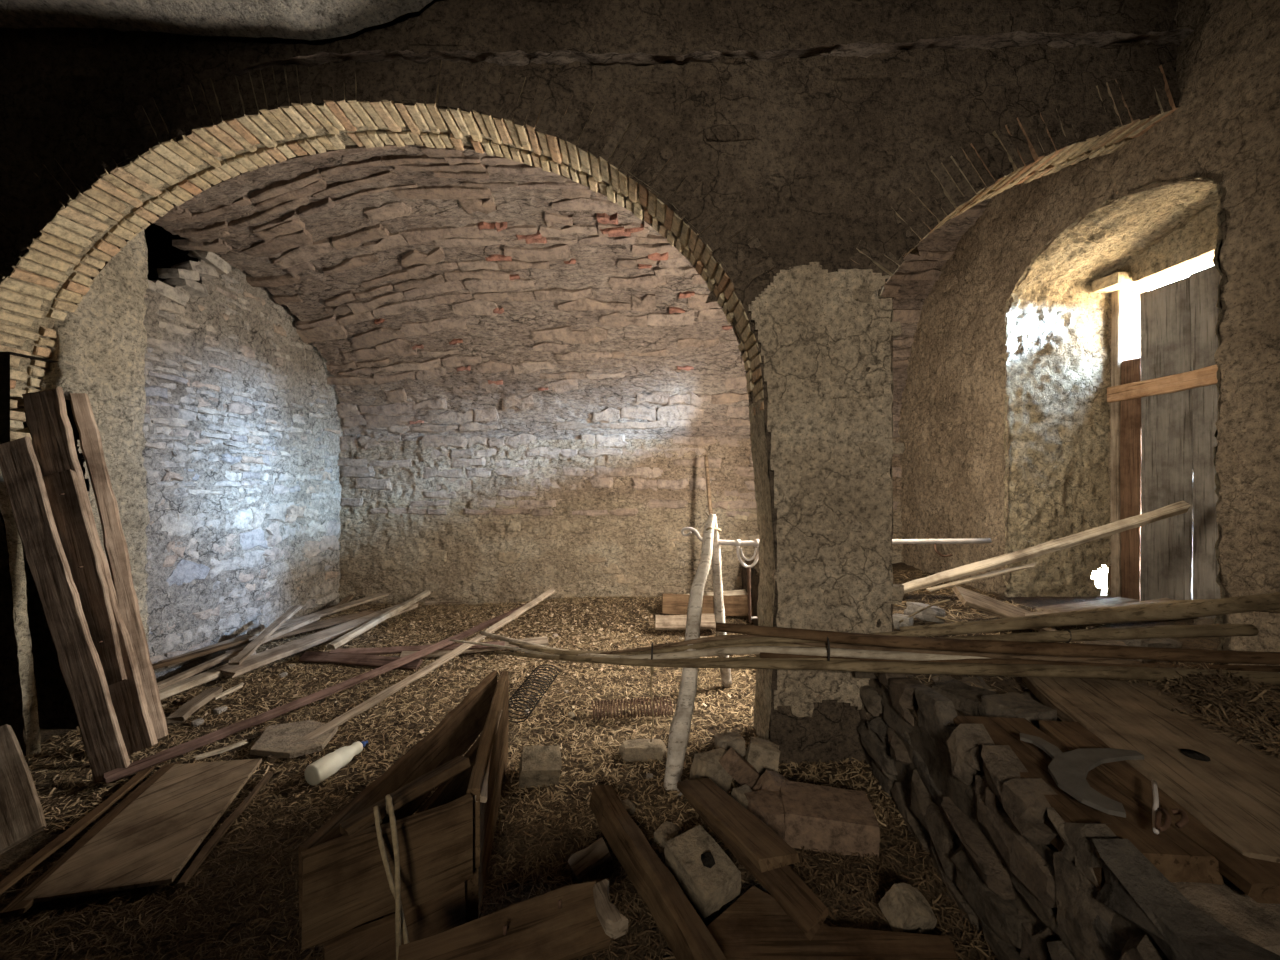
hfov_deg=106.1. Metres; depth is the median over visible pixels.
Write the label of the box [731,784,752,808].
stone
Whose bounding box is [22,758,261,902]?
panel board
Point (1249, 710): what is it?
hay
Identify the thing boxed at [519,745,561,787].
stone
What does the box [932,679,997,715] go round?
stone
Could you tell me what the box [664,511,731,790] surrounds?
trestle
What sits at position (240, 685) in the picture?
stick
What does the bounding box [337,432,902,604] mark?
wall
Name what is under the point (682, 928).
beam
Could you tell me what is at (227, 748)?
stick
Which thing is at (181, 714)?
plank
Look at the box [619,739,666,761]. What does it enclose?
stone
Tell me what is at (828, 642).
tie
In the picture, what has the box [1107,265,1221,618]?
door
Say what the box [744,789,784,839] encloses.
stone
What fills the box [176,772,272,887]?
lath
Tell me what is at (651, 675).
string
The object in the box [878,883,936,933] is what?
stone
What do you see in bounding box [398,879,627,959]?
wooden plank
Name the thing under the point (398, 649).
plank
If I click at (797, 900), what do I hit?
board
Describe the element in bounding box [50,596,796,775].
chips
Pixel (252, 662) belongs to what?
plank
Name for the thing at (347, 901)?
wooden crate
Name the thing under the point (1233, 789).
board
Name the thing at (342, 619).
plank
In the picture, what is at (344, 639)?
plank
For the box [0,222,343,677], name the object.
wall
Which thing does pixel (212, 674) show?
plank
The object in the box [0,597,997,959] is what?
floor
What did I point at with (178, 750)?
rail
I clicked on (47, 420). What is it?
plank
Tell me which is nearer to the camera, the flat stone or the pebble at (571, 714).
the flat stone
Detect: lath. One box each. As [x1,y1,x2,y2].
[0,762,180,918]
[0,766,153,894]
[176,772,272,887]
[267,588,555,762]
[599,635,1143,664]
[926,562,1037,591]
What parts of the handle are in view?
stem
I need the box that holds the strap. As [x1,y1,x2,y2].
[1020,733,1062,758]
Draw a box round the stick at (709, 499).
[704,455,712,514]
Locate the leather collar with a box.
[1048,748,1143,817]
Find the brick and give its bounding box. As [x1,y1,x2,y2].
[719,747,759,789]
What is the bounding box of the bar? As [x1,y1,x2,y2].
[681,527,991,556]
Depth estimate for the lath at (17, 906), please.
2.07 m
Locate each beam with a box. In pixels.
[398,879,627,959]
[589,784,726,959]
[953,716,1222,890]
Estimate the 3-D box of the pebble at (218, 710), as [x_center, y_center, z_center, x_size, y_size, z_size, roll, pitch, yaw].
[-2.896,1.590,3.321,0.053,0.040,0.068,0,0,7]
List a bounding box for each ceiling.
[0,0,432,40]
[154,28,1193,444]
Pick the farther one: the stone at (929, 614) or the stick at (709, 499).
the stick at (709, 499)
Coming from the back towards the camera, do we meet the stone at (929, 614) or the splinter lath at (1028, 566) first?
the splinter lath at (1028, 566)
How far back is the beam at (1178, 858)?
1.42 m
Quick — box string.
[650,675,653,741]
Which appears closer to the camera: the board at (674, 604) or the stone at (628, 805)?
the stone at (628, 805)
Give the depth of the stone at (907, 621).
3.13 m
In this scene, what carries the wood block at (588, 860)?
on the floor
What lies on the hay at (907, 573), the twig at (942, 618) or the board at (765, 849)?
the twig at (942, 618)
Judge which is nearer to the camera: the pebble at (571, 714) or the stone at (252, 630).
the pebble at (571, 714)
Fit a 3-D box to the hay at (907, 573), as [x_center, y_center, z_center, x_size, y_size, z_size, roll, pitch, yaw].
[2.175,1.017,3.804,1.867,0.169,2.902,0,0,0]
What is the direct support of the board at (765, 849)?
on the board at (797, 900)
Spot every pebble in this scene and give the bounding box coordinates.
[191,718,203,726]
[213,706,227,714]
[278,672,287,677]
[568,712,574,718]
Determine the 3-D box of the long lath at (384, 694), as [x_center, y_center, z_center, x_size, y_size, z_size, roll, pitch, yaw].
[-1.476,1.347,3.784,0.070,0.530,2.464,0,0,30]
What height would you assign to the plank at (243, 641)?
0.052 m
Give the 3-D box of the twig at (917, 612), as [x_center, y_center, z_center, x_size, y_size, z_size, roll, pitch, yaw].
[1.872,0.860,3.177,0.397,0.130,0.042,0,0,-13]
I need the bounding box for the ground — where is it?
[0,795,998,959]
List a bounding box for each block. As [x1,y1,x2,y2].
[568,838,611,882]
[664,825,740,918]
[780,780,879,857]
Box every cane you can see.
[449,639,699,657]
[480,631,985,660]
[496,650,859,663]
[509,637,848,653]
[519,643,874,654]
[759,652,1279,671]
[871,592,1279,636]
[899,599,1279,630]
[937,624,1258,641]
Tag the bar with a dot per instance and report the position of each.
(737, 542)
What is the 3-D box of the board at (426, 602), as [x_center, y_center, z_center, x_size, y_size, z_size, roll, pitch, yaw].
[-1.893,1.560,6.203,1.717,0.078,0.136,0,0,0]
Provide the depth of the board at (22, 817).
2.17 m
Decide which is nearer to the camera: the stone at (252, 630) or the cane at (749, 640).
the cane at (749, 640)
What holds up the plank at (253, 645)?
on the plank at (338, 608)
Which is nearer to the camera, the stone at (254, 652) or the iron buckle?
the iron buckle
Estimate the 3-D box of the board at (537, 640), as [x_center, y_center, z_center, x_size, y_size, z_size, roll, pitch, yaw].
[-1.487,1.532,4.389,1.279,0.074,0.124,0,0,-16]
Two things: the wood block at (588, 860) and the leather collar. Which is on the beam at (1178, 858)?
the leather collar
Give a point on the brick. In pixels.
(738, 767)
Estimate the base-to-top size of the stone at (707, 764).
0.228 m
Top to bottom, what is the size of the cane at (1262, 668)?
0.090 m
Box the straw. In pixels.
[24,595,906,833]
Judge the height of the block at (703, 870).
0.137 m
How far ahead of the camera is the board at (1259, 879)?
1.37 m
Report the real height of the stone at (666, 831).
0.053 m
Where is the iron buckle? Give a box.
[1151,780,1187,833]
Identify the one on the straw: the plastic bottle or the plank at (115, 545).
the plastic bottle
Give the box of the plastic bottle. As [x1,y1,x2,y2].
[305,740,367,784]
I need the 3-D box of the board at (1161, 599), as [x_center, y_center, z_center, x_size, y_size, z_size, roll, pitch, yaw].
[3.207,0.910,3.317,1.542,0.065,0.175,0,0,-15]
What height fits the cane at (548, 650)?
0.186 m
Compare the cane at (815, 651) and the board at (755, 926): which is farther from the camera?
the cane at (815, 651)
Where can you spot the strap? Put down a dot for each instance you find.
(1050, 749)
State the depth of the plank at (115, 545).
2.95 m
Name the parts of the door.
frame post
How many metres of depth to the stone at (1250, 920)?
1.20 m
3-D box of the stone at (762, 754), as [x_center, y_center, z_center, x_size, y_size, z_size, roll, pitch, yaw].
[0.638,1.480,2.527,0.191,0.218,0.114,0,0,12]
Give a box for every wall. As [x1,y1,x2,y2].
[0,0,1180,764]
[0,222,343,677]
[82,453,89,490]
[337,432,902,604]
[741,560,1279,959]
[898,0,1279,664]
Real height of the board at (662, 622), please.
0.137 m
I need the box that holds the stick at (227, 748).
[194,739,246,759]
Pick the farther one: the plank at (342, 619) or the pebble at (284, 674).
the plank at (342, 619)
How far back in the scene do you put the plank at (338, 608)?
5.03 m
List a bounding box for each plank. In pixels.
[0,436,129,783]
[22,387,157,754]
[68,393,167,738]
[152,638,249,669]
[157,593,388,666]
[157,615,319,690]
[159,653,262,699]
[166,686,222,724]
[214,602,417,677]
[228,605,301,664]
[271,610,374,640]
[326,590,430,649]
[331,595,353,607]
[952,585,1056,631]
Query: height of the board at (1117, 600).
0.032 m
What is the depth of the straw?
3.21 m
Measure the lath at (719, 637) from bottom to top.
0.183 m
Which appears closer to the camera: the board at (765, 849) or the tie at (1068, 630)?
the board at (765, 849)
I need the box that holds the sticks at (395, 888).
[373,794,408,959]
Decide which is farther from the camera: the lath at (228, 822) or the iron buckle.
the lath at (228, 822)
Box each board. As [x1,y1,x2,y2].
[0,724,45,854]
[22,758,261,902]
[400,636,548,657]
[424,601,468,604]
[655,614,715,629]
[662,594,752,615]
[677,778,799,871]
[688,801,834,940]
[689,589,746,595]
[707,886,958,959]
[1022,677,1279,862]
[1025,598,1175,615]
[1034,597,1138,611]
[1039,720,1279,903]
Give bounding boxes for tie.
[827,636,829,660]
[1065,629,1071,642]
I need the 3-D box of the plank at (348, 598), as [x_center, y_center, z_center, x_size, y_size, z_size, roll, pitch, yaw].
[-3.547,1.471,5.722,0.084,0.051,0.674,0,0,-12]
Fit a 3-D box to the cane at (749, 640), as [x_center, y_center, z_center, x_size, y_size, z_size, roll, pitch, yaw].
[0.388,0.961,2.757,2.600,0.233,0.168,0,0,14]
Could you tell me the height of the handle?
0.507 m
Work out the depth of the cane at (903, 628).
2.59 m
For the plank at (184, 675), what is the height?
0.042 m
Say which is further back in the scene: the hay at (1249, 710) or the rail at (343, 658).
the rail at (343, 658)
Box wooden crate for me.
[298,670,508,959]
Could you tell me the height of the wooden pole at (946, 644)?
0.084 m
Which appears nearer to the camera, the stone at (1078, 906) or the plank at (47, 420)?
the stone at (1078, 906)
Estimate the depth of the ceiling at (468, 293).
5.00 m
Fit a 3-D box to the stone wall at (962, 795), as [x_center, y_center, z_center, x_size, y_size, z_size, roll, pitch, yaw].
[2.192,1.291,3.200,2.111,0.718,5.404,0,0,0]
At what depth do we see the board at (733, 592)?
5.53 m
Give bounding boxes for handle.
[736,546,758,621]
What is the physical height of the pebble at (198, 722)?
0.036 m
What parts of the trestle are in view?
leg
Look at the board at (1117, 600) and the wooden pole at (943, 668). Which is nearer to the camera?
the wooden pole at (943, 668)
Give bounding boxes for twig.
[893,604,956,622]
[899,599,949,622]
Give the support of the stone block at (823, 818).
on the floor
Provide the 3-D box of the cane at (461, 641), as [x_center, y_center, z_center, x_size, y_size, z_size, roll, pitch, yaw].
[-0.548,1.074,3.043,1.900,0.192,0.144,0,0,25]
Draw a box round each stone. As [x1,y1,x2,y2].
[225,648,255,662]
[247,625,264,635]
[250,720,337,758]
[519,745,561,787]
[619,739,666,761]
[621,799,635,815]
[654,821,681,847]
[689,748,732,793]
[714,732,745,755]
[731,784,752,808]
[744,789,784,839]
[745,736,779,775]
[752,769,785,790]
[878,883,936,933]
[892,614,913,629]
[904,602,945,622]
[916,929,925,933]
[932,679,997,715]
[978,692,1057,728]
[1053,851,1114,959]
[1171,876,1279,954]
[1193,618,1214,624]
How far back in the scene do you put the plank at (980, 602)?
3.20 m
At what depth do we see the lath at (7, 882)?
2.14 m
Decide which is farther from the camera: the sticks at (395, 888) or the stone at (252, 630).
the stone at (252, 630)
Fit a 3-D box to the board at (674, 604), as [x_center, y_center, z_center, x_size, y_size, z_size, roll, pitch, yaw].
[0.793,1.377,5.300,1.100,0.243,0.104,0,0,0]
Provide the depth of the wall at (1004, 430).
3.85 m
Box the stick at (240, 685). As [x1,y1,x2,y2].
[214,682,243,699]
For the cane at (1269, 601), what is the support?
on the cane at (749, 640)
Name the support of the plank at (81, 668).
on the straw
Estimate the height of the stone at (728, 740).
0.106 m
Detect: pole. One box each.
[559,655,1279,684]
[716,622,1279,664]
[902,501,1190,592]
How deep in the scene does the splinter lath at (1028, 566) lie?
3.77 m
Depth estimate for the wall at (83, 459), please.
5.46 m
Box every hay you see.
[758,569,1116,692]
[1094,660,1279,758]
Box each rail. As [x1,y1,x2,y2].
[103,602,535,783]
[298,652,422,670]
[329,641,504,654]
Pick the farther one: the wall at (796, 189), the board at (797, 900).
the wall at (796, 189)
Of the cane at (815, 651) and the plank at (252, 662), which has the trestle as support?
the cane at (815, 651)
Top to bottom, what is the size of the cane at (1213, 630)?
0.195 m
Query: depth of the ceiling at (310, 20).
2.62 m
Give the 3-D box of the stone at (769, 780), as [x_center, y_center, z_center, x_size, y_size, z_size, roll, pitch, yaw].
[0.640,1.501,2.329,0.169,0.182,0.123,0,0,-19]
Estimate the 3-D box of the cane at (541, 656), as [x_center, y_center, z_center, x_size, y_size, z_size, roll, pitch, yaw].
[0.099,1.029,2.751,2.158,0.179,0.153,0,0,15]
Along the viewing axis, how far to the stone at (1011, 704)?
2.12 m
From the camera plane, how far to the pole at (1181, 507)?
3.57 m

